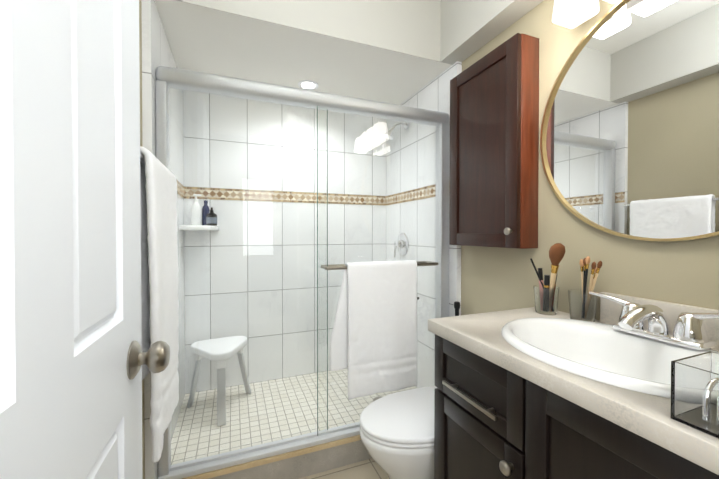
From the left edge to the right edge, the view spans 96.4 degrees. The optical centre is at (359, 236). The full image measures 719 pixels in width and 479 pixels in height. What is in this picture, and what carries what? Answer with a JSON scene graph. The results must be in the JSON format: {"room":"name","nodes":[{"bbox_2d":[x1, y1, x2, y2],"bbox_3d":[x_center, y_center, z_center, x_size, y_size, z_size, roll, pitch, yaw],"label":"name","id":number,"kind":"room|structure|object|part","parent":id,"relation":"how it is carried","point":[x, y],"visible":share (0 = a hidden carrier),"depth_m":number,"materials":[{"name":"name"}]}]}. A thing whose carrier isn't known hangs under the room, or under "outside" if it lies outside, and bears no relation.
{"room":"bathroom","nodes":[
{"label":"bathroom","id":0,"kind":"room"},
{"bbox_2d":[139,0,144,478],"bbox_3d":[-0.329,-0.061,-0.164,0.100,2.400,2.930,0,1,-22],"label":"wall","id":1,"kind":"structure","parent":0,"point":[141,144],"depth_m":1.20,"materials":[{"name":"beige paint"}]},
{"bbox_2d":[140,146,178,462],"bbox_3d":[-0.650,0.178,0.980,0.138,0.820,0.534,0,1,-22],"label":"towel","id":2,"kind":"object","parent":1,"relation":"attached to","point":[159,273],"visible":0.79,"depth_m":0.90,"materials":[{"name":"white fabric"}]},
{"bbox_2d":[141,0,183,185],"bbox_3d":[-1.029,-0.759,1.645,0.130,1.043,0.964,0,1,-22],"label":"wall tiles","id":3,"kind":"structure","parent":1,"relation":"attached to","point":[156,50],"depth_m":1.29,"materials":[{"name":"white tile"}]},
{"bbox_2d":[176,179,183,197],"bbox_3d":[-0.949,-0.275,1.628,0.002,0.075,0.864,0,1,-22],"label":"tile border","id":4,"kind":"object","parent":3,"relation":"attached to","point":[180,193],"depth_m":1.88,"materials":[{"name":"tile"}]},
{"bbox_2d":[144,194,184,478],"bbox_3d":[-1.029,0.441,1.658,0.130,1.357,0.964,0,1,-22],"label":"wall tiles","id":5,"kind":"structure","parent":1,"relation":"attached to","point":[151,469],"depth_m":1.82,"materials":[{"name":"white tile"}]},
{"bbox_2d":[183,90,385,195],"bbox_3d":[-0.467,-0.766,2.331,1.420,1.043,0.100,0,1,-22],"label":"wall tile","id":6,"kind":"structure","parent":0,"point":[227,121],"depth_m":2.24,"materials":[{"name":"white tile"}]},
{"bbox_2d":[184,187,385,205],"bbox_3d":[-0.448,-0.282,2.289,1.420,0.075,0.002,0,1,-22],"label":"tile border","id":7,"kind":"object","parent":6,"relation":"attached to","point":[265,195],"depth_m":2.24,"materials":[{"name":"tile"}]},
{"bbox_2d":[184,199,385,393],"bbox_3d":[-0.467,0.433,2.344,1.420,1.357,0.100,0,1,-22],"label":"wall tile","id":8,"kind":"structure","parent":0,"point":[269,294],"depth_m":2.23,"materials":[{"name":"white tile"}]},
{"bbox_2d":[179,225,219,230],"bbox_3d":[-0.975,-0.054,1.974,0.205,0.030,0.205,0,1,-22],"label":"corner shelf","id":9,"kind":"object","parent":8,"relation":"attached to","point":[201,227],"depth_m":1.90,"materials":[{"name":"white ceramic"}]},
{"bbox_2d":[191,194,200,224],"bbox_3d":[-1.011,-0.167,1.989,0.059,0.193,0.041,0,1,-22],"label":"bottle","id":10,"kind":"object","parent":9,"relation":"on","point":[197,215],"depth_m":1.98,"materials":[{"name":"white plastic"}]},
{"bbox_2d":[202,200,209,224],"bbox_3d":[-0.970,-0.150,2.027,0.044,0.159,0.044,0,1,-22],"label":"bottle","id":11,"kind":"object","parent":9,"relation":"on","point":[205,211],"depth_m":2.01,"materials":[{"name":"blue plastic"}]},
{"bbox_2d":[206,207,216,225],"bbox_3d":[-0.919,-0.127,1.999,0.063,0.113,0.063,0,1,-22],"label":"bottle","id":12,"kind":"object","parent":9,"relation":"on","point":[209,220],"depth_m":1.98,"materials":[{"name":"black plastic"}]},
{"bbox_2d":[155,0,450,104],"bbox_3d":[-0.297,-1.118,1.899,1.420,0.330,0.822,0,1,-22],"label":"ceiling bulkhead","id":13,"kind":"object","parent":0,"point":[210,41],"visible":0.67,"depth_m":1.71,"materials":[{"name":"white paint"}]},
{"bbox_2d":[298,80,317,89],"bbox_3d":[-0.322,-0.951,2.017,0.128,0.006,0.128,0,1,-22],"label":"recessed light","id":14,"kind":"object","parent":13,"relation":"attached to","point":[308,84],"visible":0.98,"depth_m":2.01,"materials":[{"name":"white plastic"}]},
{"bbox_2d":[177,0,451,64],"bbox_3d":[-0.146,-1.114,1.515,1.420,0.330,0.002,0,1,-22],"label":"ceiling bulkhead","id":15,"kind":"object","parent":13,"relation":"attached to","point":[411,27],"visible":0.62,"depth_m":1.58,"materials":[{"name":"white paint"}]},
{"bbox_2d":[299,458,388,478],"bbox_3d":[0.229,1.181,0.587,1.680,0.100,3.894,0,1,-22],"label":"floor","id":16,"kind":"structure","parent":0,"point":[371,468],"depth_m":1.53,"materials":[{"name":"tile"}]},
{"bbox_2d":[209,440,371,478],"bbox_3d":[-0.167,1.065,1.591,1.420,0.110,0.106,0,1,-22],"label":"sill","id":17,"kind":"structure","parent":16,"relation":"on","point":[309,464],"depth_m":1.50,"materials":[{"name":"grey stone"}]},
{"bbox_2d":[182,435,360,478],"bbox_3d":[-0.166,1.000,1.588,1.420,0.020,0.110,0,1,-22],"label":"cap","id":18,"kind":"object","parent":17,"relation":"on","point":[240,467],"visible":0.09,"depth_m":1.44,"materials":[{"name":"stone"}]},
{"bbox_2d":[155,66,449,478],"bbox_3d":[-0.200,0.155,1.665,1.418,1.696,0.386,0,1,-22],"label":"shower door","id":19,"kind":"structure","parent":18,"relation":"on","point":[373,346],"depth_m":1.56,"materials":[{"name":"clear glass"}]},
{"bbox_3d":[-0.479,0.161,1.466,0.685,1.600,0.007,0,1,-22],"label":"shower glass","id":20,"kind":"part","parent":19,"relation":"part of","materials":[{"name":"clear glass"}]},
{"bbox_2d":[330,260,416,399],"bbox_3d":[0.080,0.451,1.609,0.460,0.658,0.072,0,1,-22],"label":"towel","id":21,"kind":"object","parent":19,"relation":"hanging from","point":[374,334],"depth_m":1.59,"materials":[{"name":"white fabric"}]},
{"bbox_3d":[0.125,0.159,1.673,0.700,1.600,0.007,0,1,-22],"label":"shower glass","id":22,"kind":"part","parent":19,"relation":"part of","materials":[{"name":"clear glass"}]},
{"bbox_2d":[171,369,416,464],"bbox_3d":[-0.302,1.059,1.932,1.420,0.115,0.800,0,1,-22],"label":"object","id":23,"kind":"structure","parent":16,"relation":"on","point":[237,417],"depth_m":1.82,"materials":[{"name":"tile"}]},
{"bbox_2d":[187,336,250,425],"bbox_3d":[-0.805,0.814,1.851,0.359,0.377,0.338,0,1,-22],"label":"stool","id":24,"kind":"object","parent":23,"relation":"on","point":[220,361],"depth_m":1.82,"materials":[{"name":"white plastic"}]},
{"bbox_3d":[-0.967,0.833,1.894,0.088,0.338,0.070,0,1,-22],"label":"leg","id":25,"kind":"part","parent":24,"relation":"part of","materials":[{"name":"silver metal"}]},
{"bbox_3d":[-0.811,0.646,1.860,0.312,0.042,0.298,0,1,-22],"label":"seat","id":26,"kind":"part","parent":24,"relation":"part of","materials":[{"name":"white plastic"}]},
{"bbox_3d":[-0.748,0.835,1.741,0.046,0.338,0.090,0,1,-22],"label":"leg","id":27,"kind":"part","parent":24,"relation":"part of","materials":[{"name":"silver metal"}]},
{"bbox_3d":[-0.729,0.832,2.018,0.094,0.338,0.084,0,1,-22],"label":"leg","id":28,"kind":"part","parent":24,"relation":"part of","materials":[{"name":"silver metal"}]},
{"bbox_2d":[360,386,436,478],"bbox_3d":[0.336,0.777,1.357,0.706,0.690,0.354,0,1,-22],"label":"toilet","id":29,"kind":"object","parent":16,"relation":"on","point":[397,433],"visible":0.42,"depth_m":1.20,"materials":[{"name":"white ceramic"}]},
{"bbox_3d":[0.262,0.744,1.328,0.540,0.016,0.348,0,1,-22],"label":"seat","id":30,"kind":"part","parent":29,"relation":"part of","materials":[{"name":"white plastic"}]},
{"bbox_3d":[0.257,0.938,1.328,0.536,0.370,0.340,0,1,-22],"label":"bowl","id":31,"kind":"part","parent":29,"relation":"part of","materials":[{"name":"white ceramic"}]},
{"bbox_3d":[0.262,0.725,1.327,0.546,0.020,0.354,0,1,-22],"label":"lid","id":32,"kind":"part","parent":29,"relation":"part of","materials":[{"name":"white plastic"}]},
{"bbox_2d":[454,301,459,315],"bbox_3d":[0.521,0.732,1.722,0.132,0.772,0.132,0,1,-22],"label":"plunger","id":33,"kind":"object","parent":16,"relation":"on","point":[457,305],"visible":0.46,"depth_m":1.71,"materials":[{"name":"black plastic"}]},
{"bbox_2d":[428,291,718,478],"bbox_3d":[0.649,0.650,0.786,0.545,0.956,0.920,0,1,-22],"label":"bathroom vanity","id":34,"kind":"object","parent":16,"relation":"on","point":[526,393],"visible":0.96,"depth_m":0.80,"materials":[{"name":"brown wood"}]},
{"bbox_3d":[0.335,0.361,0.945,0.019,0.048,0.267,0,1,-22],"label":"drawer rail","id":35,"kind":"part","parent":34,"relation":"part of","materials":[{"name":"brown wood"}]},
{"bbox_3d":[0.335,0.493,0.947,0.019,0.048,0.267,0,1,-22],"label":"drawer rail","id":36,"kind":"part","parent":34,"relation":"part of","materials":[{"name":"brown wood"}]},
{"bbox_3d":[0.337,0.774,0.951,0.009,0.389,0.257,0,1,-22],"label":"door panel","id":37,"kind":"part","parent":34,"relation":"part of","materials":[{"name":"brown wood"}]},
{"bbox_3d":[0.337,0.427,0.947,0.009,0.088,0.271,0,1,-22],"label":"drawer panel","id":38,"kind":"part","parent":34,"relation":"part of","materials":[{"name":"brown wood"}]},
{"bbox_3d":[0.335,0.554,0.947,0.019,0.055,0.253,0,1,-22],"label":"door rail","id":39,"kind":"part","parent":34,"relation":"part of","materials":[{"name":"brown wood"}]},
{"bbox_3d":[0.367,0.574,0.799,0.030,0.033,0.033,0,1,-22],"label":"knob","id":40,"kind":"part","parent":34,"relation":"part of","materials":[{"name":"silver metal"}]},
{"bbox_2d":[530,243,565,314],"bbox_3d":[0.694,0.153,1.183,0.094,0.262,0.129,0,1,-22],"label":"cup","id":41,"kind":"object","parent":34,"relation":"on","point":[546,295],"visible":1,"depth_m":1.16,"materials":[{"name":"clear glass"}]},
{"bbox_3d":[0.695,0.235,1.196,0.084,0.098,0.084,0,1,-22],"label":"glass","id":42,"kind":"part","parent":41,"relation":"part of","materials":[{"name":"white"}]},
{"bbox_3d":[0.698,0.200,1.170,0.017,0.145,0.018,-5,15,-21],"label":"brush handle","id":43,"kind":"part","parent":41,"relation":"part of","materials":[{"name":"beige wood"}]},
{"bbox_2d":[568,256,601,321],"bbox_3d":[0.763,0.173,1.090,0.084,0.223,0.096,0,1,-22],"label":"cup","id":44,"kind":"object","parent":34,"relation":"on","point":[583,304],"visible":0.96,"depth_m":1.07,"materials":[{"name":"clear glass"}]},
{"bbox_3d":[0.762,0.195,1.095,0.008,0.153,0.008,-3,1,-22],"label":"handle","id":45,"kind":"part","parent":44,"relation":"part of","materials":[{"name":"beige wood"}]},
{"bbox_3d":[0.761,0.236,1.096,0.084,0.098,0.084,0,1,-22],"label":"glass","id":46,"kind":"part","parent":44,"relation":"part of","materials":[{"name":"white"}]},
{"bbox_3d":[0.754,0.188,1.076,0.008,0.169,0.008,-7,13,-21],"label":"handle","id":47,"kind":"part","parent":44,"relation":"part of","materials":[{"name":"black plastic"}]},
{"bbox_3d":[0.769,0.197,1.080,0.008,0.150,0.008,-3,13,-21],"label":"handle","id":48,"kind":"part","parent":44,"relation":"part of","materials":[{"name":"beige wood"}]},
{"bbox_3d":[0.774,0.196,1.076,0.008,0.155,0.008,4,12,-22],"label":"handle","id":49,"kind":"part","parent":44,"relation":"part of","materials":[{"name":"beige wood"}]},
{"bbox_3d":[0.504,0.684,0.525,0.009,0.579,0.427,0,1,-22],"label":"door panel","id":50,"kind":"part","parent":34,"relation":"part of","materials":[{"name":"brown wood"}]},
{"bbox_2d":[501,317,718,398],"bbox_3d":[0.635,0.346,0.817,0.450,0.153,0.550,0,1,-22],"label":"sink","id":51,"kind":"object","parent":34,"relation":"in","point":[618,361],"depth_m":0.87,"materials":[{"name":"white ceramic"}]},
{"bbox_3d":[0.502,0.369,0.521,0.019,0.055,0.423,0,1,-22],"label":"door rail","id":52,"kind":"part","parent":34,"relation":"part of","materials":[{"name":"brown wood"}]},
{"bbox_2d":[589,291,718,350],"bbox_3d":[0.746,0.222,0.838,0.190,0.101,0.337,0,1,-22],"label":"faucet","id":53,"kind":"object","parent":34,"relation":"on","point":[689,333],"depth_m":0.82,"materials":[{"name":"silver metal"}]},
{"bbox_2d":[671,351,718,438],"bbox_3d":[0.600,0.246,0.420,0.118,0.092,0.250,0,1,-22],"label":"acrylic organizer","id":54,"kind":"object","parent":34,"relation":"on","point":[695,391],"visible":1,"depth_m":0.49,"materials":[{"name":"clear plastic"}]},
{"bbox_2d":[440,0,543,64],"bbox_3d":[0.757,-1.110,1.091,0.110,0.330,1.450,0,1,-22],"label":"ceiling soffit","id":55,"kind":"structure","parent":0,"point":[469,28],"depth_m":1.54,"materials":[{"name":"grey paint"}]},
{"bbox_2d":[461,0,718,320],"bbox_3d":[1.141,-0.067,0.415,0.100,2.400,2.930,0,1,-22],"label":"wall","id":56,"kind":"structure","parent":0,"point":[493,279],"depth_m":1.21,"materials":[{"name":"beige paint"}]},
{"bbox_2d":[386,194,460,387],"bbox_3d":[0.413,0.435,2.227,0.130,1.357,0.964,0,1,-22],"label":"wall tiles","id":57,"kind":"structure","parent":56,"relation":"attached to","point":[454,269],"depth_m":2.05,"materials":[{"name":"white tile"}]},
{"bbox_2d":[394,233,408,257],"bbox_3d":[0.272,0.060,2.283,0.086,0.178,0.164,0,1,-22],"label":"shower valve","id":58,"kind":"object","parent":57,"relation":"attached to","point":[404,243],"depth_m":2.26,"materials":[{"name":"silver metal"}]},
{"bbox_2d":[386,61,461,195],"bbox_3d":[0.413,-0.765,2.214,0.130,1.043,0.964,0,1,-22],"label":"wall tiles","id":59,"kind":"structure","parent":56,"relation":"attached to","point":[433,94],"depth_m":2.10,"materials":[{"name":"white tile"}]},
{"bbox_2d":[384,122,409,139],"bbox_3d":[0.254,-0.738,2.221,0.172,0.138,0.072,0,1,-13],"label":"shower head","id":60,"kind":"object","parent":59,"relation":"attached to","point":[389,135],"depth_m":2.21},
{"bbox_3d":[0.280,-0.763,2.222,0.114,0.054,0.036,0,1,-22],"label":"arm","id":61,"kind":"part","parent":60,"relation":"part of"},
{"bbox_2d":[386,181,449,205],"bbox_3d":[0.370,-0.281,2.148,0.002,0.075,0.864,0,1,-22],"label":"tile border","id":62,"kind":"object","parent":59,"relation":"attached to","point":[403,198],"depth_m":2.16,"materials":[{"name":"tile"}]},
{"bbox_2d":[449,33,538,248],"bbox_3d":[0.586,-0.382,1.484,0.144,0.854,0.430,0,1,-22],"label":"upper cabinet","id":63,"kind":"object","parent":56,"relation":"attached to","point":[494,133],"visible":1,"depth_m":1.38,"materials":[{"name":"brown wood"}]},
{"bbox_3d":[0.554,0.014,1.476,0.020,0.058,0.310,0,1,-22],"label":"door rail","id":64,"kind":"part","parent":63,"relation":"part of","materials":[{"name":"brown wood"}]},
{"bbox_3d":[0.554,-0.778,1.467,0.020,0.058,0.310,0,1,-22],"label":"door rail","id":65,"kind":"part","parent":63,"relation":"part of","materials":[{"name":"brown wood"}]},
{"bbox_3d":[0.558,-0.382,1.473,0.009,0.738,0.314,0,1,-22],"label":"door panel","id":66,"kind":"part","parent":63,"relation":"part of","materials":[{"name":"brown wood"}]},
{"bbox_3d":[0.600,-0.023,1.295,0.029,0.031,0.031,0,1,-22],"label":"knob","id":67,"kind":"part","parent":63,"relation":"part of","materials":[{"name":"silver metal"}]},
{"bbox_2d":[552,0,619,28],"bbox_3d":[0.814,-0.823,0.896,0.148,0.190,0.540,0,1,-22],"label":"sconce","id":68,"kind":"object","parent":56,"relation":"attached to","point":[570,14],"visible":1,"depth_m":1.06,"materials":[{"name":"white glass"}]},
{"bbox_3d":[0.771,-0.796,0.951,0.108,0.135,0.102,0,1,-22],"label":"lamp shade","id":69,"kind":"part","parent":68,"relation":"part of","materials":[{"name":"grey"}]},
{"bbox_2d":[540,0,718,240],"bbox_3d":[0.871,-0.373,0.924,0.024,0.772,0.772,0,1,-22],"label":"round mirror","id":70,"kind":"object","parent":56,"relation":"attached to","point":[629,141],"visible":0.96,"depth_m":0.97,"materials":[{"name":"gold metal"}]},
{"bbox_2d":[600,292,718,350],"bbox_3d":[0.938,0.239,0.765,0.019,0.100,0.677,0,1,-22],"label":"backsplash","id":71,"kind":"structure","parent":56,"relation":"attached to","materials":[{"name":"stone"}]},
{"bbox_3d":[-0.225,-0.061,-0.129,0.120,2.400,0.120,0,1,-22],"label":"wall","id":72,"kind":"structure","parent":0,"visible":0},
{"bbox_2d":[0,0,169,478],"bbox_3d":[-0.327,0.111,0.300,0.155,2.030,0.741,0,1,-21],"label":"entry door","id":73,"kind":"structure","parent":72,"relation":"in","point":[74,358],"depth_m":0.38,"materials":[{"name":"white paint"}]},
{"bbox_3d":[-0.393,0.228,0.606,0.060,0.068,0.068,0,1,-21],"label":"knob","id":74,"kind":"part","parent":73,"relation":"part of","materials":[{"name":"silver metal"}]}
]}

